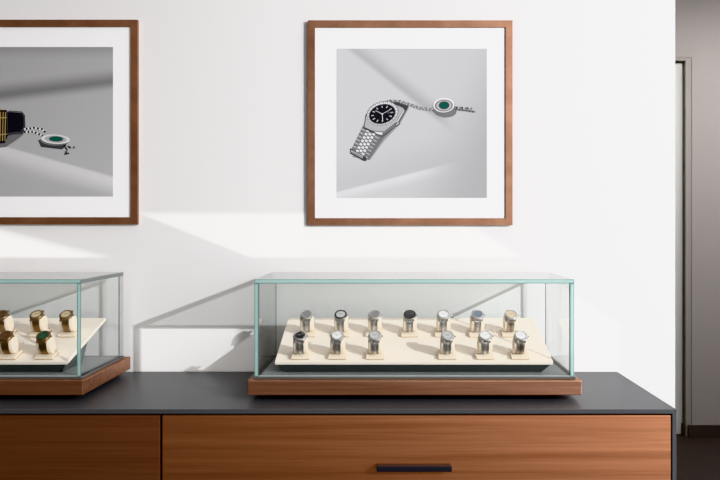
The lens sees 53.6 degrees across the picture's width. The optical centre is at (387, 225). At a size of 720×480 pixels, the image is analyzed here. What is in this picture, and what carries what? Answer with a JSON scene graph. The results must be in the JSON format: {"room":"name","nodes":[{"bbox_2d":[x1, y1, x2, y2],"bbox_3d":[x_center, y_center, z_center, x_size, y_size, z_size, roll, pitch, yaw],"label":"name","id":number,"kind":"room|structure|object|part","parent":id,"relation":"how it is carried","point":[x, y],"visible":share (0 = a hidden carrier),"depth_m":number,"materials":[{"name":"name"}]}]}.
{"room":"shop","nodes":[
{"label":"shop","id":0,"kind":"room"},
{"bbox_2d":[0,0,674,407],"bbox_3d":[-1.310,-0.100,2.500,4.580,2.900,0.140,0,0,0],"label":"wall","id":1,"kind":"structure","parent":0,"point":[223,84],"depth_m":2.43,"materials":[{"name":"white paint"}]},
{"bbox_2d":[0,20,138,223],"bbox_3d":[-1.198,-0.353,2.422,0.695,0.694,0.014,0,0,0],"label":"framed picture","id":2,"kind":"object","parent":1,"relation":"attached to","point":[69,89],"visible":1,"depth_m":2.42,"materials":[{"name":"white paper"}]},
{"bbox_2d":[0,47,112,196],"bbox_3d":[-1.193,-0.354,2.420,0.517,0.508,0.001,0,0,0],"label":"print","id":3,"kind":"object","parent":2,"relation":"attached to","point":[56,103],"depth_m":2.42,"materials":[{"name":"grey paper"}]},
{"bbox_2d":[308,20,512,224],"bbox_3d":[0.075,-0.350,2.422,0.695,0.695,0.014,0,0,0],"label":"framed picture","id":4,"kind":"object","parent":1,"relation":"attached to","point":[410,122],"visible":1,"depth_m":2.42,"materials":[{"name":"white paper"}]},
{"bbox_2d":[336,49,486,197],"bbox_3d":[0.081,-0.349,2.421,0.512,0.508,0.001,0,0,0],"label":"print","id":5,"kind":"object","parent":4,"relation":"attached to","point":[411,123],"depth_m":2.42,"materials":[{"name":"grey paper"}]},
{"bbox_2d":[675,0,719,424],"bbox_3d":[0.700,-0.100,4.636,8.600,2.900,0.160,0,0,0],"label":"wall","id":6,"kind":"structure","parent":0,"point":[697,22],"depth_m":4.56,"materials":[{"name":"grey paint"}]},
{"bbox_2d":[675,63,682,433],"bbox_3d":[1.423,0.144,4.616,0.957,2.399,0.040,0,0,0],"label":"door","id":7,"kind":"structure","parent":6,"relation":"in","point":[678,66],"depth_m":4.60,"materials":[{"name":"paint"}]},
{"bbox_2d":[675,57,691,436],"bbox_3d":[1.432,0.135,4.638,1.023,2.430,0.156,0,0,0],"label":"trim","id":8,"kind":"structure","parent":6,"relation":"attached to","point":[687,61],"depth_m":4.56,"materials":[{"name":"paint"}]},
{"bbox_2d":[681,423,719,437],"bbox_3d":[3.446,1.311,4.567,3.107,0.078,0.055,0,0,0],"label":"baseboard","id":9,"kind":"structure","parent":6,"relation":"attached to","point":[694,431],"depth_m":4.54,"materials":[{"name":"brown wood"}]},
{"bbox_2d":[676,434,719,479],"bbox_3d":[0.700,1.375,1.780,8.600,0.050,9.700,0,0,0],"label":"floor","id":10,"kind":"structure","parent":0,"point":[696,458],"depth_m":4.13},
{"bbox_2d":[0,372,675,479],"bbox_3d":[-0.619,0.923,2.167,2.802,0.853,0.523,0,0,0],"label":"sideboard","id":11,"kind":"object","parent":10,"relation":"on","point":[132,425],"visible":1,"depth_m":1.93,"materials":[{"name":"wood"}]},
{"bbox_2d":[0,272,129,396],"bbox_3d":[-1.339,0.325,2.204,0.948,0.344,0.374,0,0,0],"label":"glass display case","id":12,"kind":"object","parent":11,"relation":"on","point":[94,371],"visible":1,"depth_m":2.06,"materials":[{"name":"brown wood"}]},
{"bbox_2d":[0,318,105,371],"bbox_3d":[-1.339,0.367,2.214,0.810,0.126,0.287,0,0,0],"label":"display tray","id":13,"kind":"object","parent":12,"relation":"in","point":[66,358],"visible":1,"depth_m":2.16,"materials":[{"name":"beige leather"}]},
{"bbox_2d":[0,315,17,333],"bbox_3d":[-1.203,0.313,2.239,0.053,0.068,0.052,0,0,0],"label":"stand","id":14,"kind":"object","parent":13,"relation":"on","point":[8,322],"visible":0.59,"depth_m":2.23,"materials":[{"name":"fabric"}]},
{"bbox_2d":[0,310,9,331],"bbox_3d":[-1.201,0.298,2.227,0.045,0.070,0.057,0,0,0],"label":"wristwatch","id":15,"kind":"object","parent":14,"relation":"on","point":[4,314],"visible":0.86,"depth_m":2.21,"materials":[{"name":"gold metal"}]},
{"bbox_2d":[2,315,13,330],"bbox_3d":[-1.203,0.305,2.233,0.041,0.054,0.038,0,18,0],"label":"cushion","id":16,"kind":"object","parent":14,"relation":"on","point":[8,322],"depth_m":2.22,"materials":[{"name":"beige fabric"}]},
{"bbox_2d":[0,336,22,359],"bbox_3d":[-1.116,0.357,2.101,0.053,0.068,0.052,0,0,0],"label":"stand","id":17,"kind":"object","parent":13,"relation":"on","point":[13,344],"visible":0.77,"depth_m":2.09,"materials":[{"name":"fabric"}]},
{"bbox_2d":[0,331,14,353],"bbox_3d":[-1.114,0.342,2.089,0.045,0.070,0.057,0,0,0],"label":"wristwatch","id":18,"kind":"object","parent":17,"relation":"on","point":[5,336],"visible":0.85,"depth_m":2.07,"materials":[{"name":"yellow metal"}]},
{"bbox_2d":[0,336,18,352],"bbox_3d":[-1.116,0.349,2.095,0.041,0.054,0.038,0,18,0],"label":"cushion","id":19,"kind":"object","parent":17,"relation":"on","point":[13,344],"depth_m":2.08,"materials":[{"name":"beige fabric"}]},
{"bbox_3d":[-1.116,0.379,2.102,0.053,0.006,0.050,0,18,0],"label":"plate","id":20,"kind":"part","parent":17,"relation":"part of","materials":[{"name":"fabric"}]},
{"bbox_2d":[28,315,51,336],"bbox_3d":[-1.094,0.313,2.239,0.053,0.068,0.052,0,0,0],"label":"stand","id":21,"kind":"object","parent":13,"relation":"on","point":[43,322],"visible":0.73,"depth_m":2.22,"materials":[{"name":"fabric"}]},
{"bbox_2d":[29,310,44,331],"bbox_3d":[-1.092,0.298,2.227,0.045,0.070,0.057,0,0,0],"label":"wristwatch","id":22,"kind":"object","parent":21,"relation":"on","point":[35,316],"visible":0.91,"depth_m":2.21,"materials":[{"name":"yellow metal"}]},
{"bbox_2d":[30,315,47,330],"bbox_3d":[-1.094,0.305,2.233,0.041,0.054,0.038,0,18,0],"label":"cushion","id":23,"kind":"object","parent":21,"relation":"on","point":[43,322],"depth_m":2.22,"materials":[{"name":"beige fabric"}]},
{"bbox_3d":[-1.094,0.335,2.240,0.053,0.006,0.050,0,18,0],"label":"plate","id":24,"kind":"part","parent":21,"relation":"part of","materials":[{"name":"fabric"}]},
{"bbox_2d":[34,336,59,359],"bbox_3d":[-1.006,0.357,2.101,0.053,0.068,0.052,0,0,0],"label":"stand","id":25,"kind":"object","parent":13,"relation":"on","point":[50,343],"visible":0.78,"depth_m":2.08,"materials":[{"name":"fabric"}]},
{"bbox_2d":[36,330,51,353],"bbox_3d":[-1.004,0.342,2.089,0.045,0.070,0.057,0,0,0],"label":"wristwatch","id":26,"kind":"object","parent":25,"relation":"on","point":[42,337],"visible":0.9,"depth_m":2.07,"materials":[{"name":"yellow metal"}]},
{"bbox_2d":[36,336,55,352],"bbox_3d":[-1.006,0.349,2.095,0.041,0.054,0.038,0,18,0],"label":"cushion","id":27,"kind":"object","parent":25,"relation":"on","point":[50,343],"depth_m":2.08,"materials":[{"name":"beige fabric"}]},
{"bbox_3d":[-1.006,0.379,2.102,0.053,0.006,0.050,0,18,0],"label":"plate","id":28,"kind":"part","parent":25,"relation":"part of","materials":[{"name":"fabric"}]},
{"bbox_2d":[58,315,76,336],"bbox_3d":[-1.002,0.313,2.239,0.053,0.068,0.052,0,0,0],"label":"stand","id":29,"kind":"object","parent":13,"relation":"on","point":[72,322],"visible":0.73,"depth_m":2.22,"materials":[{"name":"fabric"}]},
{"bbox_2d":[59,310,73,331],"bbox_3d":[-1.000,0.298,2.227,0.045,0.070,0.057,0,0,0],"label":"wristwatch","id":30,"kind":"object","parent":29,"relation":"on","point":[65,315],"visible":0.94,"depth_m":2.21,"materials":[{"name":"gold metal"}]},
{"bbox_3d":[-1.002,0.335,2.240,0.053,0.006,0.050,0,18,0],"label":"plate","id":31,"kind":"part","parent":29,"relation":"part of","materials":[{"name":"fabric"}]},
{"bbox_2d":[59,315,76,330],"bbox_3d":[-1.002,0.305,2.233,0.041,0.054,0.038,0,18,0],"label":"cushion","id":32,"kind":"object","parent":29,"relation":"on","point":[72,322],"depth_m":2.22,"materials":[{"name":"beige fabric"}]},
{"bbox_3d":[-1.339,0.159,2.204,0.917,0.012,0.326,0,0,0],"label":"glass pane","id":33,"kind":"part","parent":12,"relation":"part of","materials":[{"name":"clear glass"}]},
{"bbox_3d":[-0.886,0.298,2.204,0.012,0.267,0.326,0,0,0],"label":"glass pane","id":34,"kind":"part","parent":12,"relation":"part of","materials":[{"name":"clear glass"}]},
{"bbox_3d":[-1.339,0.298,2.361,0.893,0.267,0.011,0,0,0],"label":"glass pane","id":35,"kind":"part","parent":12,"relation":"part of","materials":[{"name":"clear glass"}]},
{"bbox_3d":[-1.312,0.706,1.942,1.386,0.382,0.020,0,0,0],"label":"drawer","id":36,"kind":"part","parent":11,"relation":"part of","materials":[{"name":"brown wood"}]},
{"bbox_3d":[-0.619,0.503,2.179,2.802,0.012,0.499,0,0,0],"label":"panel","id":37,"kind":"part","parent":11,"relation":"part of","materials":[{"name":"stone"}]},
{"bbox_3d":[0.070,0.651,1.919,0.202,0.015,0.025,0,0,0],"label":"handle","id":38,"kind":"part","parent":11,"relation":"part of","materials":[{"name":"black metal"}]},
{"bbox_2d":[248,272,581,396],"bbox_3d":[0.075,0.325,2.204,0.948,0.344,0.374,0,0,0],"label":"glass display case","id":39,"kind":"object","parent":11,"relation":"on","point":[271,379],"visible":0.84,"depth_m":2.04,"materials":[{"name":"brown wood"}]},
{"bbox_3d":[-0.377,0.298,2.204,0.012,0.267,0.326,0,0,0],"label":"glass pane","id":40,"kind":"part","parent":39,"relation":"part of","materials":[{"name":"clear glass"}]},
{"bbox_2d":[275,318,552,371],"bbox_3d":[0.075,0.367,2.214,0.810,0.126,0.287,0,0,0],"label":"display tray","id":41,"kind":"object","parent":39,"relation":"in","point":[401,354],"visible":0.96,"depth_m":2.14,"materials":[{"name":"beige leather"}]},
{"bbox_2d":[291,337,309,359],"bbox_3d":[-0.257,0.357,2.101,0.053,0.069,0.052,0,0,-2],"label":"stand","id":42,"kind":"object","parent":41,"relation":"on","point":[306,355],"visible":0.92,"depth_m":2.08,"materials":[{"name":"fabric"}]},
{"bbox_2d":[293,337,307,353],"bbox_3d":[-0.257,0.349,2.095,0.041,0.054,0.038,-1,18,-2],"label":"cushion","id":43,"kind":"object","parent":42,"relation":"on","point":[306,341],"depth_m":2.08,"materials":[{"name":"beige fabric"}]},
{"bbox_3d":[-0.257,0.379,2.102,0.053,0.006,0.050,-1,18,-2],"label":"plate","id":44,"kind":"part","parent":42,"relation":"part of","materials":[{"name":"fabric"}]},
{"bbox_2d":[293,330,308,353],"bbox_3d":[-0.255,0.342,2.089,0.045,0.070,0.057,0,0,-2],"label":"wristwatch","id":45,"kind":"object","parent":42,"relation":"on","point":[300,336],"visible":0.98,"depth_m":2.07,"materials":[{"name":"metal"}]},
{"bbox_2d":[299,317,315,336],"bbox_3d":[-0.254,0.313,2.239,0.053,0.069,0.052,0,0,-3],"label":"stand","id":46,"kind":"object","parent":41,"relation":"on","point":[312,333],"visible":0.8,"depth_m":2.22,"materials":[{"name":"fabric"}]},
{"bbox_2d":[300,310,313,331],"bbox_3d":[-0.252,0.298,2.227,0.045,0.070,0.057,0,0,-3],"label":"wristwatch","id":47,"kind":"object","parent":46,"relation":"on","point":[306,316],"visible":0.97,"depth_m":2.21,"materials":[{"name":"metal"}]},
{"bbox_2d":[300,317,313,330],"bbox_3d":[-0.254,0.305,2.233,0.041,0.054,0.038,-1,18,-3],"label":"cushion","id":48,"kind":"object","parent":46,"relation":"on","point":[312,320],"depth_m":2.22,"materials":[{"name":"beige fabric"}]},
{"bbox_3d":[-0.254,0.335,2.240,0.053,0.006,0.050,-1,18,-3],"label":"plate","id":49,"kind":"part","parent":46,"relation":"part of","materials":[{"name":"fabric"}]},
{"bbox_2d":[328,337,347,359],"bbox_3d":[-0.148,0.357,2.101,0.053,0.069,0.052,0,0,2],"label":"stand","id":50,"kind":"object","parent":41,"relation":"on","point":[343,355],"visible":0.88,"depth_m":2.08,"materials":[{"name":"fabric"}]},
{"bbox_2d":[330,337,344,352],"bbox_3d":[-0.148,0.349,2.095,0.041,0.054,0.038,1,18,2],"label":"cushion","id":51,"kind":"object","parent":50,"relation":"on","point":[343,341],"depth_m":2.08,"materials":[{"name":"beige fabric"}]},
{"bbox_2d":[330,330,345,353],"bbox_3d":[-0.146,0.342,2.089,0.045,0.070,0.057,0,0,2],"label":"wristwatch","id":52,"kind":"object","parent":50,"relation":"on","point":[337,336],"visible":0.99,"depth_m":2.07,"materials":[{"name":"metal"}]},
{"bbox_3d":[-0.148,0.379,2.102,0.053,0.006,0.050,1,18,2],"label":"plate","id":53,"kind":"part","parent":50,"relation":"part of","materials":[{"name":"fabric"}]},
{"bbox_2d":[333,316,349,336],"bbox_3d":[-0.147,0.313,2.239,0.053,0.068,0.052,0,0,0],"label":"stand","id":54,"kind":"object","parent":41,"relation":"on","point":[346,332],"visible":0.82,"depth_m":2.22,"materials":[{"name":"fabric"}]},
{"bbox_2d":[334,316,347,330],"bbox_3d":[-0.147,0.305,2.233,0.041,0.054,0.038,0,18,0],"label":"cushion","id":55,"kind":"object","parent":54,"relation":"on","point":[346,320],"depth_m":2.22,"materials":[{"name":"beige fabric"}]},
{"bbox_2d":[334,310,348,331],"bbox_3d":[-0.145,0.298,2.227,0.045,0.070,0.057,0,0,0],"label":"wristwatch","id":56,"kind":"object","parent":54,"relation":"on","point":[340,316],"visible":0.98,"depth_m":2.21,"materials":[{"name":"metal"}]},
{"bbox_3d":[-0.147,0.335,2.240,0.053,0.006,0.050,0,18,0],"label":"plate","id":57,"kind":"part","parent":54,"relation":"part of","materials":[{"name":"fabric"}]},
{"bbox_2d":[366,317,382,336],"bbox_3d":[-0.042,0.313,2.239,0.053,0.069,0.052,0,0,2],"label":"stand","id":58,"kind":"object","parent":41,"relation":"on","point":[380,329],"visible":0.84,"depth_m":2.22,"materials":[{"name":"fabric"}]},
{"bbox_2d":[368,317,380,330],"bbox_3d":[-0.042,0.305,2.233,0.041,0.054,0.038,1,18,2],"label":"cushion","id":59,"kind":"object","parent":58,"relation":"on","point":[369,323],"depth_m":2.22,"materials":[{"name":"beige fabric"}]},
{"bbox_3d":[-0.042,0.335,2.240,0.053,0.006,0.050,1,18,2],"label":"plate","id":60,"kind":"part","parent":58,"relation":"part of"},
{"bbox_2d":[368,310,381,330],"bbox_3d":[-0.040,0.298,2.227,0.045,0.070,0.057,0,0,2],"label":"wristwatch","id":61,"kind":"object","parent":58,"relation":"on","point":[374,316],"visible":0.98,"depth_m":2.21,"materials":[{"name":"metal"}]},
{"bbox_2d":[366,339,383,359],"bbox_3d":[-0.038,0.357,2.101,0.053,0.069,0.052,0,0,-1],"label":"stand","id":62,"kind":"object","parent":41,"relation":"on","point":[369,356],"visible":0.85,"depth_m":2.08,"materials":[{"name":"fabric"}]},
{"bbox_2d":[368,339,381,352],"bbox_3d":[-0.038,0.349,2.095,0.041,0.054,0.038,0,18,-1],"label":"cushion","id":63,"kind":"object","parent":62,"relation":"on","point":[369,344],"depth_m":2.08,"materials":[{"name":"beige fabric"}]},
{"bbox_3d":[-0.038,0.379,2.102,0.053,0.006,0.050,0,18,-1],"label":"plate","id":64,"kind":"part","parent":62,"relation":"part of","materials":[{"name":"fabric"}]},
{"bbox_2d":[368,331,382,353],"bbox_3d":[-0.036,0.342,2.089,0.045,0.070,0.057,0,0,-1],"label":"wristwatch","id":65,"kind":"object","parent":62,"relation":"on","point":[373,336],"visible":0.98,"depth_m":2.07,"materials":[{"name":"metal"}]},
{"bbox_2d":[401,317,417,336],"bbox_3d":[0.068,0.313,2.239,0.053,0.069,0.052,0,0,-1],"label":"stand","id":66,"kind":"object","parent":41,"relation":"on","point":[404,333],"visible":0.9,"depth_m":2.22,"materials":[{"name":"fabric"}]},
{"bbox_2d":[403,317,415,331],"bbox_3d":[0.068,0.305,2.233,0.041,0.054,0.038,0,18,-1],"label":"cushion","id":67,"kind":"object","parent":66,"relation":"on","point":[404,320],"depth_m":2.22,"materials":[{"name":"beige fabric"}]},
{"bbox_3d":[0.068,0.335,2.240,0.053,0.006,0.050,0,18,-1],"label":"plate","id":68,"kind":"part","parent":66,"relation":"part of","materials":[{"name":"fabric"}]},
{"bbox_2d":[403,310,417,331],"bbox_3d":[0.070,0.298,2.227,0.045,0.070,0.057,0,0,-1],"label":"wristwatch","id":69,"kind":"object","parent":66,"relation":"on","point":[409,315],"visible":0.98,"depth_m":2.21,"materials":[{"name":"metal"}]},
{"bbox_2d":[434,317,450,336],"bbox_3d":[0.173,0.313,2.239,0.053,0.068,0.052,0,0,0],"label":"stand","id":70,"kind":"object","parent":41,"relation":"on","point":[437,332],"visible":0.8,"depth_m":2.22,"materials":[{"name":"fabric"}]},
{"bbox_3d":[0.173,0.335,2.240,0.053,0.006,0.050,0,18,0],"label":"plate","id":71,"kind":"part","parent":70,"relation":"part of","materials":[{"name":"fabric"}]},
{"bbox_2d":[436,317,449,330],"bbox_3d":[0.173,0.305,2.233,0.041,0.054,0.038,0,18,0],"label":"cushion","id":72,"kind":"object","parent":70,"relation":"on","point":[438,322],"depth_m":2.22,"materials":[{"name":"beige fabric"}]},
{"bbox_2d":[437,310,451,331],"bbox_3d":[0.175,0.298,2.227,0.045,0.070,0.057,0,0,0],"label":"wristwatch","id":73,"kind":"object","parent":70,"relation":"on","point":[443,316],"visible":0.97,"depth_m":2.21,"materials":[{"name":"metal"}]},
{"bbox_2d":[437,336,456,359],"bbox_3d":[0.174,0.357,2.101,0.053,0.068,0.052,0,0,0],"label":"stand","id":74,"kind":"object","parent":41,"relation":"on","point":[441,356],"visible":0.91,"depth_m":2.08,"materials":[{"name":"fabric"}]},
{"bbox_3d":[0.174,0.379,2.102,0.053,0.006,0.050,0,18,0],"label":"plate","id":75,"kind":"part","parent":74,"relation":"part of","materials":[{"name":"fabric"}]},
{"bbox_2d":[440,336,454,352],"bbox_3d":[0.174,0.349,2.095,0.041,0.054,0.038,0,18,0],"label":"cushion","id":76,"kind":"object","parent":74,"relation":"on","point":[441,341],"depth_m":2.08,"materials":[{"name":"beige fabric"}]},
{"bbox_2d":[441,330,455,353],"bbox_3d":[0.176,0.342,2.089,0.045,0.070,0.057,0,0,0],"label":"wristwatch","id":77,"kind":"object","parent":74,"relation":"on","point":[447,336],"visible":0.99,"depth_m":2.07,"materials":[{"name":"metal"}]},
{"bbox_2d":[467,316,483,337],"bbox_3d":[0.279,0.313,2.239,0.053,0.069,0.052,0,0,-4],"label":"stand","id":78,"kind":"object","parent":41,"relation":"on","point":[472,334],"visible":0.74,"depth_m":2.22,"materials":[{"name":"fabric"}]},
{"bbox_3d":[0.279,0.335,2.240,0.053,0.006,0.050,-1,18,-3],"label":"plate","id":79,"kind":"part","parent":78,"relation":"part of","materials":[{"name":"fabric"}]},
{"bbox_2d":[470,316,483,331],"bbox_3d":[0.279,0.305,2.233,0.041,0.054,0.038,-1,18,-3],"label":"cushion","id":80,"kind":"object","parent":78,"relation":"on","point":[472,324],"depth_m":2.22,"materials":[{"name":"beige fabric"}]},
{"bbox_2d":[471,310,485,331],"bbox_3d":[0.281,0.298,2.227,0.045,0.070,0.057,0,0,-3],"label":"wristwatch","id":81,"kind":"object","parent":78,"relation":"on","point":[477,315],"visible":0.98,"depth_m":2.21,"materials":[{"name":"metal"}]},
{"bbox_2d":[474,337,494,359],"bbox_3d":[0.284,0.357,2.101,0.053,0.069,0.052,0,0,-2],"label":"stand","id":82,"kind":"object","parent":41,"relation":"on","point":[490,356],"visible":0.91,"depth_m":2.08,"materials":[{"name":"fabric"}]},
{"bbox_2d":[477,337,491,352],"bbox_3d":[0.284,0.349,2.095,0.041,0.054,0.038,-1,18,-2],"label":"cushion","id":83,"kind":"object","parent":82,"relation":"on","point":[479,345],"depth_m":2.08,"materials":[{"name":"beige fabric"}]},
{"bbox_3d":[0.284,0.379,2.102,0.053,0.006,0.050,-1,18,-2],"label":"plate","id":84,"kind":"part","parent":82,"relation":"part of","materials":[{"name":"fabric"}]},
{"bbox_2d":[478,330,493,353],"bbox_3d":[0.286,0.342,2.089,0.045,0.070,0.057,0,0,-2],"label":"wristwatch","id":85,"kind":"object","parent":82,"relation":"on","point":[484,336],"visible":0.97,"depth_m":2.07,"materials":[{"name":"metal"}]},
{"bbox_2d":[500,316,517,336],"bbox_3d":[0.383,0.313,2.239,0.053,0.068,0.052,0,0,0],"label":"stand","id":86,"kind":"object","parent":41,"relation":"on","point":[504,329],"visible":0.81,"depth_m":2.22,"materials":[{"name":"fabric"}]},
{"bbox_3d":[0.383,0.335,2.240,0.053,0.006,0.050,0,18,0],"label":"plate","id":87,"kind":"part","parent":86,"relation":"part of","materials":[{"name":"fabric"}]},
{"bbox_2d":[503,316,517,330],"bbox_3d":[0.383,0.305,2.233,0.041,0.054,0.038,0,18,0],"label":"cushion","id":88,"kind":"object","parent":86,"relation":"on","point":[505,324],"depth_m":2.22,"materials":[{"name":"beige fabric"}]},
{"bbox_2d":[504,310,518,331],"bbox_3d":[0.385,0.298,2.227,0.045,0.070,0.057,0,0,0],"label":"wristwatch","id":89,"kind":"object","parent":86,"relation":"on","point":[511,316],"visible":0.97,"depth_m":2.21,"materials":[{"name":"metal"}]},
{"bbox_2d":[509,336,529,359],"bbox_3d":[0.388,0.357,2.101,0.053,0.069,0.052,0,0,1],"label":"stand","id":90,"kind":"object","parent":41,"relation":"on","point":[513,352],"visible":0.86,"depth_m":2.08,"materials":[{"name":"fabric"}]},
{"bbox_3d":[0.388,0.379,2.102,0.053,0.006,0.050,0,18,1],"label":"plate","id":91,"kind":"part","parent":90,"relation":"part of","materials":[{"name":"fabric"}]},
{"bbox_2d":[512,336,527,352],"bbox_3d":[0.388,0.349,2.095,0.041,0.054,0.038,0,18,1],"label":"cushion","id":92,"kind":"object","parent":90,"relation":"on","point":[514,342],"depth_m":2.08,"materials":[{"name":"beige fabric"}]},
{"bbox_2d":[514,330,528,353],"bbox_3d":[0.390,0.342,2.089,0.045,0.070,0.057,0,0,1],"label":"wristwatch","id":93,"kind":"object","parent":90,"relation":"on","point":[520,336],"visible":0.98,"depth_m":2.07,"materials":[{"name":"metal"}]},
{"bbox_3d":[0.075,0.159,2.204,0.917,0.012,0.326,0,0,0],"label":"glass pane","id":94,"kind":"part","parent":39,"relation":"part of","materials":[{"name":"clear glass"}]},
{"bbox_3d":[0.075,0.298,2.361,0.893,0.267,0.011,0,0,0],"label":"glass pane","id":95,"kind":"part","parent":39,"relation":"part of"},
{"bbox_3d":[0.528,0.298,2.204,0.012,0.267,0.326,0,0,0],"label":"glass pane","id":96,"kind":"part","parent":39,"relation":"part of","materials":[{"name":"clear glass"}]},
{"bbox_3d":[0.075,0.298,2.047,0.893,0.267,0.011,0,0,0],"label":"glass pane","id":97,"kind":"part","parent":39,"relation":"part of","materials":[{"name":"clear glass"}]},
{"bbox_3d":[0.077,0.706,1.942,1.379,0.382,0.020,0,0,0],"label":"drawer","id":98,"kind":"part","parent":11,"relation":"part of","materials":[{"name":"brown wood"}]},
{"bbox_3d":[0.776,0.900,2.179,0.012,0.781,0.499,0,0,0],"label":"panel","id":99,"kind":"part","parent":11,"relation":"part of","materials":[{"name":"wood"}]}
]}

